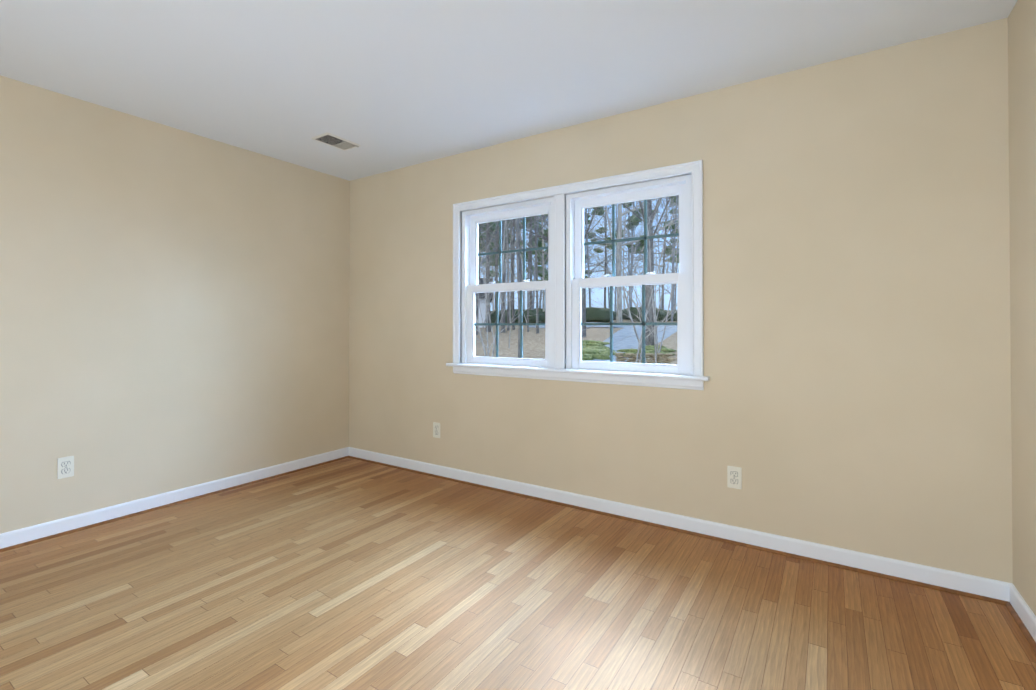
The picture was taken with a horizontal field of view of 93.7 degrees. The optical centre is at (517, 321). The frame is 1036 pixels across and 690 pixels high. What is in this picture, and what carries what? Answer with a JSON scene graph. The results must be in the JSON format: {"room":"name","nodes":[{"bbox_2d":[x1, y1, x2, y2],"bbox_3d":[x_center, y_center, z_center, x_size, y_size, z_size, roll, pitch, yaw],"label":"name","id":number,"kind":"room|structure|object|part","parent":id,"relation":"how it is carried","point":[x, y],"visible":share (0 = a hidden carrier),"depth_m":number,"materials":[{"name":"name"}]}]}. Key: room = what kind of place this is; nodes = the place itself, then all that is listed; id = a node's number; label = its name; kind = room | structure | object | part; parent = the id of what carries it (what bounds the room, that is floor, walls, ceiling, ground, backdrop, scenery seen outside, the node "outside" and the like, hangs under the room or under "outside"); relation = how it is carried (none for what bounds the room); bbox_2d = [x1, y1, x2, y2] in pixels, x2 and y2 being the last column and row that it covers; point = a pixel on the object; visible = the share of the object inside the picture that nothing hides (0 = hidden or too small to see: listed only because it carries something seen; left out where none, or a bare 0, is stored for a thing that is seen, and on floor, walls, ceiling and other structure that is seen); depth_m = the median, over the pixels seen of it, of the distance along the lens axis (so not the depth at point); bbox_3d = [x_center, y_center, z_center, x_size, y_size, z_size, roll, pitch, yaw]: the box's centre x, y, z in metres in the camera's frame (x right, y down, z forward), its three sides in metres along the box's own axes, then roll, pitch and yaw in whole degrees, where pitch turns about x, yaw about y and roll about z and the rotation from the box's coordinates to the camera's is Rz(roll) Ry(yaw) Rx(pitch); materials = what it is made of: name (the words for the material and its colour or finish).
{"room":"empty bedroom","nodes":[
{"label":"empty bedroom","id":0,"kind":"room"},
{"bbox_2d":[0,75,349,533],"bbox_3d":[-2.725,-0.048,2.537,0.160,2.440,4.620,0,-1,33],"label":"wall","id":1,"kind":"structure","parent":0,"point":[174,308],"depth_m":3.05,"materials":[{"name":"beige paint"}]},
{"bbox_2d":[57,456,73,478],"bbox_3d":[-2.515,0.809,2.701,0.008,0.115,0.070,0,-1,33],"label":"electrical outlet","id":2,"kind":"object","parent":1,"relation":"attached to","point":[65,467],"visible":1,"depth_m":2.70,"materials":[{"name":"white plastic"}]},
{"bbox_2d":[0,447,347,548],"bbox_3d":[-2.653,1.129,2.480,0.013,0.086,4.300,0,-1,33],"label":"baseboard","id":3,"kind":"structure","parent":1,"relation":"attached to","point":[30,533],"depth_m":3.03,"materials":[{"name":"white paint"}]},
{"bbox_2d":[0,456,347,551],"bbox_3d":[-2.646,1.165,2.476,0.029,0.012,4.300,0,-1,33],"label":"trim","id":4,"kind":"structure","parent":1,"relation":"attached to","point":[204,495],"depth_m":3.02,"materials":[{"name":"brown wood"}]},
{"bbox_2d":[0,0,1016,180],"bbox_3d":[-0.888,-1.338,1.365,4.532,0.120,4.620,0,-1,33],"label":"ceiling","id":5,"kind":"structure","parent":0,"point":[388,85],"depth_m":2.33,"materials":[{"name":"white paint"}]},
{"bbox_2d":[311,132,360,150],"bbox_3d":[-1.269,-1.254,3.394,0.180,0.013,0.276,0,-1,33],"label":"ceiling vent","id":6,"kind":"object","parent":5,"relation":"in","point":[327,138],"visible":1,"depth_m":3.38,"materials":[{"name":"white metal"}]},
{"bbox_2d":[0,458,1035,689],"bbox_3d":[-0.888,1.222,1.342,4.532,0.120,4.620,0,-1,33],"label":"floor","id":7,"kind":"structure","parent":0,"point":[349,574],"depth_m":1.99,"materials":[{"name":"brown wood"}]},
{"bbox_2d":[349,18,1012,582],"bbox_3d":[0.320,-0.042,3.227,4.212,2.440,0.160,0,-1,33],"label":"wall","id":8,"kind":"structure","parent":0,"point":[855,394],"depth_m":2.45,"materials":[{"name":"beige paint"}]},
{"bbox_2d":[433,422,439,437],"bbox_3d":[-0.626,0.831,3.729,0.070,0.115,0.008,0,-1,33],"label":"electrical outlet","id":9,"kind":"object","parent":8,"relation":"attached to","point":[436,430],"visible":1,"depth_m":3.73,"materials":[{"name":"white plastic"}]},
{"bbox_2d":[446,160,709,389],"bbox_3d":[0.298,-0.253,3.204,1.850,1.268,0.207,0,-1,33],"label":"window unit","id":10,"kind":"structure","parent":8,"relation":"in","point":[562,207],"depth_m":3.14,"materials":[{"name":"white paint"}]},
{"bbox_3d":[0.309,-0.246,3.222,1.486,0.992,0.040,0,-1,33],"label":"glass","id":11,"kind":"part","parent":10,"relation":"part of","materials":[{"name":"clear glass"}]},
{"bbox_2d":[348,456,1002,604],"bbox_3d":[0.261,1.171,3.136,4.140,0.012,0.019,0,-1,33],"label":"trim","id":12,"kind":"structure","parent":8,"relation":"attached to","point":[966,594],"depth_m":2.57,"materials":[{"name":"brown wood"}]},
{"bbox_2d":[348,447,1003,599],"bbox_3d":[0.269,1.135,3.148,4.140,0.086,0.013,0,-1,33],"label":"baseboard","id":13,"kind":"structure","parent":8,"relation":"attached to","point":[987,587],"depth_m":2.58,"materials":[{"name":"white paint"}]},
{"bbox_2d":[727,466,741,488],"bbox_3d":[1.151,0.828,2.584,0.070,0.115,0.008,0,-1,33],"label":"electrical outlet","id":14,"kind":"object","parent":8,"relation":"attached to","point":[734,477],"visible":1,"depth_m":2.58,"materials":[{"name":"white plastic"}]},
{"bbox_2d":[1008,0,1035,615],"bbox_3d":[0.949,-0.069,0.169,0.160,2.440,4.620,0,-1,33],"label":"wall","id":15,"kind":"structure","parent":0,"point":[1022,98],"depth_m":1.88,"materials":[{"name":"beige paint"}]},
{"bbox_2d":[1003,600,1035,653],"bbox_3d":[0.865,1.145,0.212,0.017,0.012,4.300,0,-1,33],"label":"trim","id":16,"kind":"structure","parent":15,"relation":"attached to","point":[1022,626],"depth_m":1.85,"materials":[{"name":"brown wood"}]},
{"bbox_2d":[1004,582,1035,641],"bbox_3d":[0.877,1.108,0.205,0.013,0.086,4.300,0,-1,33],"label":"baseboard","id":17,"kind":"structure","parent":15,"relation":"attached to","point":[1012,595],"depth_m":1.89,"materials":[{"name":"white paint"}]},
{"label":"outside","id":18,"kind":"structure","parent":0,"visible":0},
{"bbox_2d":[475,195,678,364],"bbox_3d":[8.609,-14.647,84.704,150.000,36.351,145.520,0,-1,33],"label":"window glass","id":19,"kind":"object","parent":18,"point":[652,348],"depth_m":29.62,"materials":[{"name":"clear glass"}]}
]}

